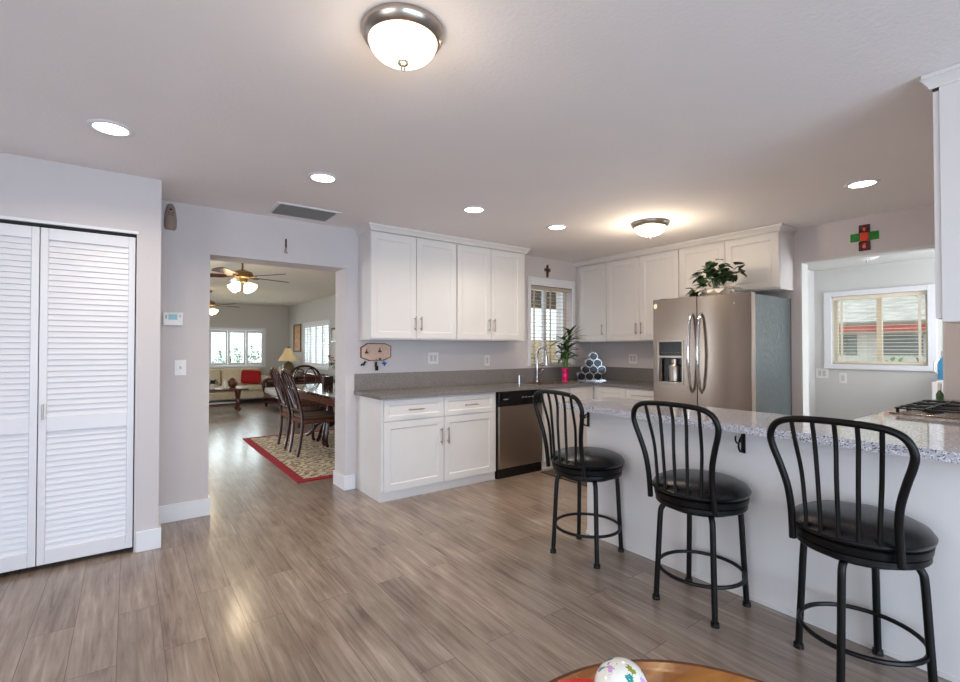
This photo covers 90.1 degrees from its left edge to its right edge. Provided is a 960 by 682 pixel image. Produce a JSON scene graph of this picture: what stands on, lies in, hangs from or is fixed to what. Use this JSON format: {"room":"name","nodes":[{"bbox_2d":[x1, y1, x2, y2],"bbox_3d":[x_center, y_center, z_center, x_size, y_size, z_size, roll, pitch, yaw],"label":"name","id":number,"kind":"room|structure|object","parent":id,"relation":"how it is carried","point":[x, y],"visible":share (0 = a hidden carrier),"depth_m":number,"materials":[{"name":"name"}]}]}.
{"room":"kitchen","nodes":[
{"label":"kitchen","id":0,"kind":"room"},
{"bbox_2d":[0,152,161,552],"bbox_3d":[-3.623,0.135,2.544,3.166,2.424,0.790,1,-1,-36],"label":"wall","id":1,"kind":"structure","parent":0,"point":[30,188],"depth_m":3.08,"materials":[{"name":"paint"}]},
{"bbox_2d":[0,219,136,237],"bbox_3d":[-2.919,-0.689,2.619,1.695,0.013,0.040,1,-1,-36],"label":"closet track","id":2,"kind":"object","parent":1,"relation":"attached to","point":[1,220],"visible":1,"depth_m":2.91,"materials":[{"name":"black metal"}]},
{"bbox_2d":[0,223,39,572],"bbox_3d":[-2.780,0.321,2.713,0.408,1.997,0.030,1,-1,-36],"label":"door","id":3,"kind":"structure","parent":2,"relation":"hanging from","point":[19,244],"depth_m":2.78,"materials":[{"name":"paint"}]},
{"bbox_2d":[36,227,135,565],"bbox_3d":[-2.420,0.325,2.960,0.457,1.997,0.056,1,-1,-36],"label":"door","id":4,"kind":"structure","parent":2,"relation":"hanging from","point":[87,320],"depth_m":2.96,"materials":[{"name":"paint"}]},
{"bbox_2d":[0,215,138,234],"bbox_3d":[-2.902,-0.706,2.588,1.725,0.017,0.012,1,-1,-36],"label":"trim","id":5,"kind":"structure","parent":1,"relation":"attached to","point":[1,216],"depth_m":2.89,"materials":[{"name":"wood"}]},
{"bbox_2d":[209,303,288,375],"bbox_3d":[-7.216,0.266,11.409,5.050,2.424,0.140,1,-1,-36],"label":"wall","id":6,"kind":"structure","parent":0,"point":[275,319],"depth_m":12.52,"materials":[{"name":"paint"}]},
{"bbox_2d":[209,327,265,367],"bbox_3d":[-6.509,0.168,11.901,2.190,1.015,0.165,1,-1,-36],"label":"window","id":7,"kind":"structure","parent":6,"relation":"in","point":[211,328],"depth_m":12.17,"materials":[{"name":"wood"}]},
{"bbox_2d":[209,330,262,365],"bbox_3d":[-6.487,0.167,11.871,2.062,0.887,0.065,1,-1,-36],"label":"plantation shutters","id":8,"kind":"object","parent":7,"relation":"attached to","point":[227,334],"visible":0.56,"depth_m":12.10,"materials":[{"name":"paint"}]},
{"bbox_2d":[288,295,334,382],"bbox_3d":[-2.519,0.236,9.390,0.140,2.424,8.950,1,-1,-36],"label":"wall","id":9,"kind":"structure","parent":0,"point":[320,309],"depth_m":11.25,"materials":[{"name":"paint"}]},
{"bbox_2d":[293,324,300,351],"bbox_3d":[-4.628,-0.072,12.133,0.024,0.700,0.620,1,-1,-36],"label":"framed picture","id":10,"kind":"object","parent":9,"relation":"attached to","point":[296,328],"visible":1,"depth_m":12.13},
{"bbox_2d":[294,325,299,350],"bbox_3d":[-4.623,-0.072,12.136,0.011,0.630,0.550,1,-1,-36],"label":"print","id":11,"kind":"object","parent":10,"relation":"attached to","point":[296,327],"depth_m":12.14},
{"bbox_2d":[303,319,329,369],"bbox_3d":[-3.714,0.091,10.984,0.165,1.080,1.890,1,-1,-36],"label":"window","id":12,"kind":"structure","parent":9,"relation":"in","point":[328,320],"depth_m":10.75,"materials":[{"name":"wood"}]},
{"bbox_2d":[304,322,327,366],"bbox_3d":[-3.744,0.086,10.962,0.065,0.962,1.782,1,-1,-36],"label":"plantation shutters","id":13,"kind":"object","parent":12,"relation":"attached to","point":[323,325],"visible":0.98,"depth_m":10.98,"materials":[{"name":"paint"}]},
{"bbox_2d":[159,200,590,505],"bbox_3d":[-0.533,0.173,5.124,5.100,2.424,0.280,1,-1,-36],"label":"wall","id":14,"kind":"structure","parent":0,"point":[202,234],"depth_m":3.97,"materials":[{"name":"paint"}]},
{"bbox_2d":[164,204,176,230],"bbox_3d":[-2.335,-0.939,3.617,0.084,0.195,0.046,1,-1,-36],"label":"air freshener","id":15,"kind":"object","parent":14,"relation":"attached to","point":[170,219],"visible":1,"depth_m":3.60,"materials":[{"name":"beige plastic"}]},
{"bbox_2d":[163,312,182,325],"bbox_3d":[-2.324,-0.167,3.628,0.128,0.100,0.024,1,-1,-36],"label":"thermostat","id":16,"kind":"object","parent":14,"relation":"attached to","point":[169,318],"visible":1,"depth_m":3.62,"materials":[{"name":"white plastic"}]},
{"bbox_2d":[174,360,185,375],"bbox_3d":[-2.286,0.204,3.655,0.075,0.118,0.016,1,-1,-36],"label":"light switch","id":17,"kind":"object","parent":14,"relation":"attached to","point":[180,365],"visible":1,"depth_m":3.65,"materials":[{"name":"white plastic"}]},
{"bbox_2d":[135,470,354,552],"bbox_3d":[-2.954,1.288,3.007,4.612,0.132,0.806,1,-1,-36],"label":"baseboard","id":18,"kind":"structure","parent":14,"relation":"attached to","point":[202,507],"depth_m":3.63,"materials":[{"name":"wood"}]},
{"bbox_2d":[360,343,390,360],"bbox_3d":[-0.992,0.105,4.593,0.316,0.169,0.040,1,-1,-36],"label":"key rack","id":19,"kind":"object","parent":14,"relation":"attached to","point":[369,351],"visible":1,"depth_m":4.59,"materials":[{"name":"beige wood"}]},
{"bbox_2d":[358,230,455,340],"bbox_3d":[-0.681,-0.498,4.645,0.914,0.983,0.335,1,-1,-36],"label":"upper cabinet","id":20,"kind":"object","parent":14,"relation":"attached to","point":[407,284],"visible":1,"depth_m":4.49,"materials":[{"name":"paint"}]},
{"bbox_2d":[355,222,530,253],"bbox_3d":[-0.306,-1.011,4.925,1.913,0.058,0.338,1,-1,-36],"label":"trim","id":21,"kind":"structure","parent":20,"relation":"attached to","point":[368,226],"depth_m":4.64,"materials":[{"name":"paint"}]},
{"bbox_2d":[428,352,437,363],"bbox_3d":[-0.486,0.178,4.979,0.125,0.120,0.008,1,-1,-36],"label":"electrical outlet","id":22,"kind":"object","parent":14,"relation":"attached to","point":[432,356],"visible":1,"depth_m":4.98,"materials":[{"name":"white plastic"}]},
{"bbox_2d":[456,243,524,341],"bbox_3d":[0.063,-0.490,5.190,0.924,0.983,0.335,1,-1,-36],"label":"upper cabinet","id":23,"kind":"object","parent":14,"relation":"attached to","point":[490,283],"visible":0.94,"depth_m":5.05,"materials":[{"name":"paint"}]},
{"bbox_2d":[527,276,575,365],"bbox_3d":[0.857,-0.234,6.062,0.825,1.083,0.180,1,-1,-36],"label":"window","id":24,"kind":"structure","parent":14,"relation":"in","point":[538,281],"depth_m":6.09,"materials":[{"name":"wood"}]},
{"bbox_2d":[531,286,569,364],"bbox_3d":[0.868,-0.187,6.047,0.717,0.975,0.056,1,-1,-36],"label":"window blinds","id":25,"kind":"object","parent":24,"relation":"attached to","point":[533,288],"visible":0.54,"depth_m":6.02,"materials":[{"name":"white plastic"}]},
{"bbox_2d":[0,398,951,681],"bbox_3d":[-1.422,1.438,5.261,9.950,0.100,16.800,1,-1,-36],"label":"floor","id":26,"kind":"structure","parent":0,"point":[285,579],"depth_m":2.47,"materials":[{"name":"laminate"}]},
{"bbox_2d":[209,386,248,410],"bbox_3d":[-5.529,1.224,9.879,1.280,0.477,0.600,1,-1,-36],"label":"coffee table","id":27,"kind":"object","parent":26,"relation":"on","point":[237,390],"visible":0.44,"depth_m":9.95,"materials":[{"name":"brown wood"}]},
{"bbox_2d":[209,401,236,405],"bbox_3d":[-5.549,1.303,9.863,0.930,0.025,0.360,1,-1,-36],"label":"shelf","id":28,"kind":"object","parent":27,"relation":"attached to","point":[217,403],"depth_m":9.89,"materials":[{"name":"brown wood"}]},
{"bbox_2d":[209,368,270,400],"bbox_3d":[-6.173,1.073,11.479,2.180,0.812,0.880,1,-1,-36],"label":"sofa","id":29,"kind":"object","parent":26,"relation":"on","point":[255,390],"visible":0.32,"depth_m":11.54,"materials":[{"name":"beige fabric"}]},
{"bbox_2d":[209,369,220,384],"bbox_3d":[-6.658,0.878,11.425,0.830,0.424,0.247,1,-1,-36],"label":"cushion","id":30,"kind":"object","parent":29,"relation":"on","point":[213,373],"depth_m":11.53,"materials":[{"name":"beige fabric"}]},
{"bbox_2d":[221,368,257,383],"bbox_3d":[-5.976,0.885,11.924,0.830,0.424,0.247,1,-1,-36],"label":"cushion","id":31,"kind":"object","parent":29,"relation":"on","point":[226,373],"depth_m":11.77,"materials":[{"name":"beige fabric"}]},
{"bbox_2d":[225,384,262,391],"bbox_3d":[-5.758,1.131,11.622,0.840,0.140,0.580,1,-1,-36],"label":"seat cushion","id":32,"kind":"object","parent":29,"relation":"on","point":[252,387],"depth_m":11.51,"materials":[{"name":"beige fabric"}]},
{"bbox_2d":[241,370,260,383],"bbox_3d":[-5.614,0.883,11.743,0.456,0.361,0.193,0,-1,-31],"label":"throw pillow","id":33,"kind":"object","parent":29,"relation":"on","point":[247,376],"visible":1,"depth_m":11.68,"materials":[{"name":"red fabric"}]},
{"bbox_2d":[243,429,334,482],"bbox_3d":[-1.749,1.397,6.376,2.080,0.012,2.785,1,-1,-36],"label":"area rug","id":34,"kind":"object","parent":26,"relation":"on","point":[315,461],"visible":0.49,"depth_m":5.78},
{"bbox_2d":[270,367,325,448],"bbox_3d":[-2.429,0.867,6.372,0.653,1.052,0.519,1,-1,-36],"label":"dining chair","id":35,"kind":"object","parent":34,"relation":"on","point":[280,389],"visible":0.85,"depth_m":6.29,"materials":[{"name":"brown wood"}]},
{"bbox_2d":[282,406,323,414],"bbox_3d":[-2.370,0.928,6.414,0.445,0.045,0.420,1,-1,-36],"label":"seat cushion","id":36,"kind":"object","parent":35,"relation":"on","point":[285,411],"depth_m":6.33,"materials":[{"name":"brown fabric"}]},
{"bbox_2d":[280,369,334,456],"bbox_3d":[-2.095,0.860,5.916,0.653,1.052,0.519,1,-1,-36],"label":"dining chair","id":37,"kind":"object","parent":34,"relation":"on","point":[303,418],"visible":0.91,"depth_m":5.80,"materials":[{"name":"brown wood"}]},
{"bbox_2d":[294,410,334,419],"bbox_3d":[-2.036,0.922,5.958,0.445,0.045,0.420,1,-1,-36],"label":"seat cushion","id":38,"kind":"object","parent":37,"relation":"on","point":[316,415],"depth_m":5.85,"materials":[{"name":"brown fabric"}]},
{"bbox_2d":[288,383,334,441],"bbox_3d":[-1.821,1.014,6.462,1.080,0.748,2.160,1,-1,-36],"label":"dining table","id":39,"kind":"object","parent":34,"relation":"on","point":[324,394],"visible":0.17,"depth_m":6.29,"materials":[{"name":"brown wood"}]},
{"bbox_2d":[322,376,332,384],"bbox_3d":[-2.246,0.582,7.050,0.140,0.130,0.100,1,-1,-36],"label":"wooden box","id":40,"kind":"object","parent":39,"relation":"on","point":[326,380],"visible":1,"depth_m":7.01,"materials":[{"name":"brown wood"}]},
{"bbox_2d":[262,371,327,410],"bbox_3d":[-3.966,1.070,10.189,0.855,0.780,1.960,1,-1,-36],"label":"settee","id":41,"kind":"object","parent":26,"relation":"on","point":[270,397],"visible":0.4,"depth_m":10.28,"materials":[{"name":"brown wood"}]},
{"bbox_2d":[264,387,285,399],"bbox_3d":[-3.993,1.095,10.170,0.720,0.130,1.810,1,-1,-36],"label":"seat cushion","id":42,"kind":"object","parent":41,"relation":"on","point":[270,392],"depth_m":10.27,"materials":[{"name":"white fabric"}]},
{"bbox_2d":[290,365,321,428],"bbox_3d":[-2.880,0.915,8.095,0.617,1.010,0.633,1,-1,-36],"label":"dining chair","id":43,"kind":"object","parent":26,"relation":"on","point":[303,401],"visible":0.27,"depth_m":8.27,"materials":[{"name":"brown wood"}]},
{"bbox_2d":[356,392,495,502],"bbox_3d":[-0.484,0.941,4.606,1.236,0.873,0.594,1,-1,-36],"label":"base cabinet","id":44,"kind":"object","parent":26,"relation":"on","point":[406,447],"visible":0.94,"depth_m":4.33,"materials":[{"name":"paint"}]},
{"bbox_2d":[495,389,541,478],"bbox_3d":[0.268,0.952,5.161,0.600,0.868,0.560,1,-1,-36],"label":"dishwasher","id":45,"kind":"object","parent":26,"relation":"on","point":[518,431],"visible":0.72,"depth_m":4.91,"materials":[{"name":"silver metal"}]},
{"bbox_2d":[541,469,586,485],"bbox_3d":[1.191,1.375,4.851,0.680,0.012,0.950,1,-1,-36],"label":"kitchen mat","id":46,"kind":"object","parent":26,"relation":"on","point":[551,472],"visible":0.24,"depth_m":4.88,"materials":[{"name":"brown fabric"}]},
{"bbox_2d":[541,384,592,469],"bbox_3d":[0.845,0.956,5.602,0.822,0.873,0.559,1,-1,-36],"label":"base cabinet","id":47,"kind":"object","parent":26,"relation":"on","point":[582,392],"visible":0.33,"depth_m":5.33,"materials":[{"name":"paint"}]},
{"bbox_2d":[354,366,653,399],"bbox_3d":[0.591,0.410,4.862,3.311,0.193,1.464,1,-1,-36],"label":"countertop","id":48,"kind":"structure","parent":47,"relation":"on","point":[400,385],"depth_m":5.08,"materials":[{"name":"grey stone"}]},
{"bbox_2d":[535,346,547,381],"bbox_3d":[0.730,0.275,5.706,0.114,0.421,0.196,0,-1,-12],"label":"kitchen faucet","id":49,"kind":"object","parent":48,"relation":"on","point":[543,348],"visible":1,"depth_m":5.75,"materials":[{"name":"silver metal"}]},
{"bbox_2d":[524,381,573,384],"bbox_3d":[0.797,0.589,5.535,0.600,0.205,0.360,1,-1,-36],"label":"sink","id":50,"kind":"object","parent":48,"relation":"in","point":[550,382],"visible":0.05,"depth_m":5.73,"materials":[{"name":"silver metal"}]},
{"bbox_2d":[547,325,586,381],"bbox_3d":[1.078,0.146,5.686,0.571,0.680,0.295,1,-1,-36],"label":"bamboo","id":51,"kind":"object","parent":48,"relation":"on","point":[566,347],"visible":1,"depth_m":5.73,"materials":[{"name":"green plant"}]},
{"bbox_2d":[562,368,568,381],"bbox_3d":[1.026,0.407,5.768,0.088,0.160,0.088,1,-1,-36],"label":"vase","id":52,"kind":"object","parent":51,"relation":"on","point":[565,370],"depth_m":5.74,"materials":[{"name":"pink glass"}]},
{"bbox_2d":[577,352,605,380],"bbox_3d":[1.381,0.314,5.944,0.345,0.350,0.165,0,-1,9],"label":"wine rack","id":53,"kind":"object","parent":48,"relation":"on","point":[578,379],"visible":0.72,"depth_m":5.87,"materials":[{"name":"silver metal"}]},
{"bbox_2d":[533,389,624,568],"bbox_3d":[0.670,0.830,3.074,0.509,1.050,0.477,0,-1,-30],"label":"bar stool","id":54,"kind":"object","parent":26,"relation":"on","point":[580,463],"visible":1,"depth_m":2.95,"materials":[{"name":"black metal"}]},
{"bbox_2d":[551,446,624,470],"bbox_3d":[0.689,0.742,3.086,0.466,0.077,0.466,0,-1,-30],"label":"seat cushion","id":55,"kind":"object","parent":54,"relation":"on","point":[594,458],"depth_m":2.93,"materials":[{"name":"black leather"}]},
{"bbox_2d":[593,385,653,399],"bbox_3d":[1.835,0.954,5.438,0.614,0.873,0.905,1,-1,-36],"label":"base cabinet","id":56,"kind":"object","parent":26,"relation":"on","point":[599,391],"visible":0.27,"depth_m":5.28,"materials":[{"name":"paint"}]},
{"bbox_2d":[548,659,763,681],"bbox_3d":[0.428,1.068,0.791,0.914,0.495,0.914,1,-1,-36],"label":"round table","id":57,"kind":"object","parent":26,"relation":"on","point":[654,670],"visible":0.75,"depth_m":1.19,"materials":[{"name":"brown wood"}]},
{"bbox_2d":[556,678,593,681],"bbox_3d":[0.242,0.822,1.011,0.320,0.004,0.320,1,-1,-36],"label":"placemat","id":58,"kind":"object","parent":57,"relation":"on","point":[573,679],"visible":0.77,"depth_m":1.16,"materials":[{"name":"red fabric"}]},
{"bbox_2d":[594,657,646,681],"bbox_3d":[0.312,0.767,1.060,0.131,0.108,0.119,1,-1,-36],"label":"egg","id":59,"kind":"object","parent":58,"relation":"on","point":[615,669],"visible":1,"depth_m":1.05,"materials":[{"name":"ceramic"}]},
{"bbox_2d":[631,400,751,628],"bbox_3d":[1.121,0.821,2.465,0.509,1.050,0.477,1,-1,-36],"label":"bar stool","id":60,"kind":"object","parent":26,"relation":"on","point":[711,494],"visible":1,"depth_m":2.34,"materials":[{"name":"black metal"}]},
{"bbox_2d":[652,469,751,503],"bbox_3d":[1.139,0.733,2.479,0.466,0.077,0.466,1,-1,-36],"label":"seat cushion","id":61,"kind":"object","parent":60,"relation":"on","point":[728,489],"depth_m":2.34,"materials":[{"name":"black leather"}]},
{"bbox_2d":[653,291,791,414],"bbox_3d":[2.283,0.479,4.584,0.890,1.797,0.930,1,-1,-36],"label":"refrigerator","id":62,"kind":"object","parent":26,"relation":"on","point":[728,350],"visible":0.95,"depth_m":4.29,"materials":[{"name":"silver metal"}]},
{"bbox_2d":[685,259,747,296],"bbox_3d":[2.150,-0.557,4.414,0.432,0.382,0.567,1,-1,-36],"label":"ivy","id":63,"kind":"object","parent":62,"relation":"on","point":[725,275],"visible":0.98,"depth_m":4.36,"materials":[{"name":"green plant"}]},
{"bbox_2d":[702,288,729,294],"bbox_3d":[2.195,-0.439,4.455,0.240,0.075,0.240,1,-1,-36],"label":"bowl","id":64,"kind":"object","parent":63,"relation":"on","point":[723,291],"depth_m":4.37,"materials":[{"name":"silver ceramic"}]},
{"bbox_2d":[586,412,959,681],"bbox_3d":[1.565,0.909,2.651,0.436,0.880,2.165,1,-1,-36],"label":"base cabinet","id":65,"kind":"object","parent":26,"relation":"on","point":[933,500],"visible":0.49,"depth_m":2.35,"materials":[{"name":"paint"}]},
{"bbox_2d":[734,433,745,452],"bbox_3d":[1.356,0.537,2.505,0.091,0.110,0.024,1,-1,-36],"label":"coat hook","id":66,"kind":"object","parent":65,"relation":"attached to","point":[742,439],"visible":0.94,"depth_m":2.52,"materials":[{"name":"black metal"}]},
{"bbox_2d":[558,397,959,463],"bbox_3d":[2.257,0.456,3.250,2.520,0.041,2.295,1,-1,-36],"label":"countertop","id":67,"kind":"structure","parent":65,"relation":"on","point":[937,439],"depth_m":2.40,"materials":[{"name":"stone"}]},
{"bbox_2d":[889,399,959,418],"bbox_3d":[2.909,0.409,2.826,0.760,0.042,0.600,1,-1,-36],"label":"gas cooktop","id":68,"kind":"object","parent":67,"relation":"in","point":[940,409],"visible":1,"depth_m":2.82,"materials":[{"name":"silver metal"}]},
{"bbox_2d":[936,383,943,399],"bbox_3d":[3.463,0.379,3.609,0.044,0.125,0.044,1,-1,-36],"label":"dish soap bottle","id":69,"kind":"object","parent":67,"relation":"on","point":[939,395],"visible":1,"depth_m":3.60,"materials":[{"name":"green plastic"}]},
{"bbox_2d":[767,416,938,681],"bbox_3d":[1.512,0.813,1.918,0.517,1.050,0.482,1,-1,-36],"label":"bar stool","id":70,"kind":"object","parent":26,"relation":"on","point":[876,538],"visible":1,"depth_m":1.79,"materials":[{"name":"black metal"}]},
{"bbox_2d":[795,500,938,552],"bbox_3d":[1.526,0.725,1.930,0.466,0.077,0.466,1,-1,-36],"label":"seat cushion","id":71,"kind":"object","parent":70,"relation":"on","point":[844,534],"depth_m":1.80,"materials":[{"name":"black leather"}]},
{"bbox_2d":[931,380,942,398],"bbox_3d":[4.780,0.836,4.496,0.640,1.060,0.680,1,-1,-36],"label":"washing machine","id":72,"kind":"object","parent":26,"relation":"on","point":[934,384],"visible":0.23,"depth_m":4.57,"materials":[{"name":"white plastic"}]},
{"bbox_2d":[933,351,942,379],"bbox_3d":[4.530,0.237,4.677,0.120,0.283,0.144,1,-1,-36],"label":"detergent jug","id":73,"kind":"object","parent":72,"relation":"on","point":[939,372],"visible":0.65,"depth_m":4.67,"materials":[{"name":"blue plastic"}]},
{"bbox_3d":[-4.718,1.203,11.775,0.480,0.560,0.480,1,-1,-36],"label":"end table","id":74,"kind":"object","parent":26,"relation":"on","visible":0},
{"bbox_2d":[278,346,297,375],"bbox_3d":[-4.718,0.528,11.785,0.470,0.790,0.470,1,-1,-36],"label":"table lamp","id":75,"kind":"object","parent":74,"relation":"on","point":[288,355],"visible":0.88,"depth_m":11.68,"materials":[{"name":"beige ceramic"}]},
{"bbox_2d":[0,0,959,306],"bbox_3d":[-2.159,-1.094,4.782,8.150,0.100,16.840,1,-1,-36],"label":"ceiling","id":76,"kind":"structure","parent":0,"point":[594,118],"depth_m":2.26,"materials":[{"name":"paint"}]},
{"bbox_2d":[85,119,134,137],"bbox_3d":[-1.870,-1.074,2.427,0.200,0.008,0.200,1,-1,-36],"label":"recessed light","id":77,"kind":"object","parent":76,"relation":"in","point":[110,128],"visible":1,"depth_m":2.42,"materials":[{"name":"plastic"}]},
{"bbox_2d":[210,290,237,314],"bbox_3d":[-5.237,-0.743,9.338,1.170,0.467,1.126,-1,-1,34],"label":"ceiling fan","id":78,"kind":"object","parent":76,"relation":"hanging from","point":[213,311],"visible":0.39,"depth_m":9.27,"materials":[{"name":"white glass"}]},
{"bbox_2d":[210,263,288,292],"bbox_3d":[-2.870,-0.809,5.889,1.170,0.437,1.126,-1,-1,35],"label":"ceiling fan","id":79,"kind":"object","parent":76,"relation":"hanging from","point":[239,276],"visible":0.93,"depth_m":5.78,"materials":[{"name":"white glass"}]},
{"bbox_2d":[266,201,341,222],"bbox_3d":[-1.446,-1.051,3.934,0.500,0.011,0.370,1,-1,-36],"label":"ceiling vent","id":80,"kind":"object","parent":76,"relation":"in","point":[279,208],"visible":1,"depth_m":3.91,"materials":[{"name":"metal"}]},
{"bbox_2d":[272,204,335,220],"bbox_3d":[-1.446,-1.049,3.934,0.440,0.008,0.295,1,-1,-36],"label":"grille","id":81,"kind":"object","parent":80,"relation":"attached to","point":[279,209],"depth_m":3.92,"materials":[{"name":"grey plastic"}]},
{"bbox_2d":[307,172,338,183],"bbox_3d":[-1.026,-1.064,3.132,0.200,0.008,0.200,1,-1,-36],"label":"recessed light","id":82,"kind":"object","parent":76,"relation":"in","point":[319,177],"visible":1,"depth_m":3.12,"materials":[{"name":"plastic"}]},
{"bbox_2d":[361,2,443,71],"bbox_3d":[-0.270,-1.018,1.683,0.290,0.142,0.290,1,-1,-36],"label":"ceiling light","id":83,"kind":"object","parent":76,"relation":"attached to","point":[403,36],"visible":1,"depth_m":1.60,"materials":[{"name":"white glass"}]},
{"bbox_2d":[462,206,485,213],"bbox_3d":[-0.048,-1.054,3.849,0.200,0.008,0.200,1,-1,-36],"label":"recessed light","id":84,"kind":"object","parent":76,"relation":"in","point":[469,209],"visible":1,"depth_m":3.84,"materials":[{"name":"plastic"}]},
{"bbox_2d":[546,224,567,229],"bbox_3d":[0.709,-1.045,4.410,0.200,0.008,0.200,1,-1,-36],"label":"recessed light","id":85,"kind":"object","parent":76,"relation":"in","point":[555,226],"visible":1,"depth_m":4.40,"materials":[{"name":"glass"}]},
{"bbox_2d":[631,218,669,239],"bbox_3d":[1.513,-0.976,4.260,0.326,0.151,0.326,1,-1,-36],"label":"ceiling light","id":86,"kind":"object","parent":76,"relation":"attached to","point":[649,227],"visible":1,"depth_m":4.16,"materials":[{"name":"white glass"}]},
{"bbox_2d":[844,179,880,188],"bbox_3d":[2.589,-1.062,3.246,0.200,0.008,0.200,1,-1,-36],"label":"recessed light","id":87,"kind":"object","parent":76,"relation":"in","point":[864,183],"visible":1,"depth_m":3.24,"materials":[{"name":"glass"}]},
{"bbox_2d":[591,204,959,415],"bbox_3d":[2.824,0.168,4.739,0.140,2.424,4.310,1,-1,-36],"label":"wall","id":88,"kind":"structure","parent":0,"point":[910,227],"depth_m":4.20,"materials":[{"name":"paint"}]},
{"bbox_2d":[576,262,606,341],"bbox_3d":[1.502,-0.476,6.141,0.345,0.983,0.498,1,-1,-36],"label":"upper cabinet","id":89,"kind":"object","parent":88,"relation":"attached to","point":[591,308],"visible":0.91,"depth_m":6.04,"materials":[{"name":"paint"}]},
{"bbox_2d":[606,249,679,341],"bbox_3d":[1.936,-0.485,5.550,0.345,0.983,0.962,1,-1,-36],"label":"upper cabinet","id":90,"kind":"object","parent":88,"relation":"attached to","point":[633,283],"visible":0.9,"depth_m":5.49,"materials":[{"name":"paint"}]},
{"bbox_2d":[679,231,793,297],"bbox_3d":[2.523,-0.726,4.781,0.310,0.523,0.972,1,-1,-36],"label":"upper cabinet","id":91,"kind":"object","parent":88,"relation":"attached to","point":[768,258],"visible":0.82,"depth_m":4.51,"materials":[{"name":"paint"}]},
{"bbox_2d":[573,223,797,266],"bbox_3d":[2.086,-1.004,5.352,0.346,0.058,2.476,1,-1,-36],"label":"trim","id":92,"kind":"structure","parent":91,"relation":"attached to","point":[782,227],"depth_m":4.90,"materials":[{"name":"paint"}]},
{"bbox_2d":[850,224,878,250],"bbox_3d":[3.246,-0.873,4.045,0.016,0.220,0.196,1,-1,-36],"label":"cross","id":93,"kind":"object","parent":88,"relation":"attached to","point":[865,235],"visible":1,"depth_m":4.04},
{"bbox_2d":[800,245,945,415],"bbox_3d":[3.309,0.316,4.075,0.140,2.107,0.968,1,-1,-36],"label":"trim","id":94,"kind":"structure","parent":88,"relation":"attached to","point":[803,265],"depth_m":4.43,"materials":[{"name":"paint"}]},
{"bbox_2d":[808,270,815,415],"bbox_3d":[3.426,0.241,5.514,1.750,2.300,0.150,1,-1,-36],"label":"wall","id":95,"kind":"structure","parent":0,"point":[811,312],"depth_m":5.91,"materials":[{"name":"paint"}]},
{"bbox_2d":[808,249,934,270],"bbox_3d":[4.266,-0.944,4.504,1.890,0.100,2.800,1,-1,-36],"label":"ceiling","id":96,"kind":"structure","parent":0,"point":[925,254],"depth_m":5.28,"materials":[{"name":"paint"}]},
{"bbox_2d":[814,258,942,419],"bbox_3d":[4.972,0.234,5.004,0.140,2.300,2.800,1,-1,-36],"label":"wall","id":97,"kind":"structure","parent":0,"point":[865,392],"depth_m":5.55,"materials":[{"name":"paint"}]},
{"bbox_2d":[816,368,827,377],"bbox_3d":[4.217,0.397,5.906,0.008,0.118,0.130,1,-1,-36],"label":"light switch","id":98,"kind":"object","parent":97,"relation":"attached to","point":[820,372],"visible":1,"depth_m":5.91,"materials":[{"name":"white plastic"}]},
{"bbox_2d":[839,373,846,382],"bbox_3d":[4.344,0.444,5.731,0.008,0.118,0.075,1,-1,-36],"label":"light switch","id":99,"kind":"object","parent":97,"relation":"attached to","point":[842,376],"visible":1,"depth_m":5.73,"materials":[{"name":"white plastic"}]},
{"bbox_2d":[824,284,937,371],"bbox_3d":[4.578,-0.134,5.509,0.165,0.930,1.020,1,-1,-36],"label":"window","id":100,"kind":"structure","parent":97,"relation":"in","point":[930,309],"depth_m":5.52,"materials":[{"name":"plastic"}]},
{"bbox_2d":[833,291,927,364],"bbox_3d":[4.578,-0.136,5.508,0.056,0.802,0.862,1,-1,-36],"label":"window blinds","id":101,"kind":"object","parent":100,"relation":"attached to","point":[916,293],"visible":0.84,"depth_m":5.46,"materials":[{"name":"white plastic"}]},
{"bbox_3d":[3.052,0.132,2.322,2.350,2.424,0.140,1,-1,-36],"label":"wall","id":102,"kind":"structure","parent":0,"visible":0},
{"bbox_2d":[933,80,959,323],"bbox_3d":[2.250,-0.551,2.055,0.790,0.953,0.375,1,-1,-36],"label":"upper cabinet","id":103,"kind":"object","parent":102,"relation":"attached to","point":[946,101],"visible":1,"depth_m":1.91,"materials":[{"name":"paint"}]},
{"bbox_2d":[919,63,959,97],"bbox_3d":[2.470,-1.050,2.227,1.401,0.058,0.364,1,-1,-36],"label":"trim","id":104,"kind":"structure","parent":103,"relation":"attached to","point":[931,82],"depth_m":1.92,"materials":[{"name":"paint"}]},
{"label":"outside","id":105,"kind":"structure","parent":0,"visible":0},
{"bbox_3d":[1.077,1.623,6.965,70.000,0.180,70.000,1,-1,-36],"label":"ground","id":106,"kind":"structure","parent":105,"visible":0},
{"bbox_2d":[211,345,260,362],"bbox_3d":[-6.709,0.870,13.921,2.392,1.537,1.460,1,-1,-41],"label":"shrub","id":107,"kind":"object","parent":106,"relation":"on","point":[220,352],"visible":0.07,"depth_m":13.65,"materials":[{"name":"green plant"}]},
{"bbox_2d":[531,290,555,309],"bbox_3d":[1.285,0.351,8.562,4.800,2.410,2.500,1,-1,-36],"label":"patio cover","id":108,"kind":"object","parent":106,"relation":"on","point":[537,293],"visible":0.02,"depth_m":8.19,"materials":[{"name":"brown wood"}]},
{"bbox_2d":[531,340,555,362],"bbox_3d":[0.237,0.757,12.016,7.000,1.700,0.120,1,-1,-36],"label":"fence","id":109,"kind":"object","parent":106,"relation":"on","point":[537,344],"visible":0.02,"depth_m":13.11,"materials":[{"name":"beige wood"}]},
{"bbox_2d":[839,295,925,361],"bbox_3d":[9.801,-0.397,9.049,4.500,3.920,13.600,1,-1,-36],"label":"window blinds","id":110,"kind":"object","parent":106,"relation":"on","point":[857,334],"visible":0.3,"depth_m":9.00,"materials":[{"name":"white paint"}]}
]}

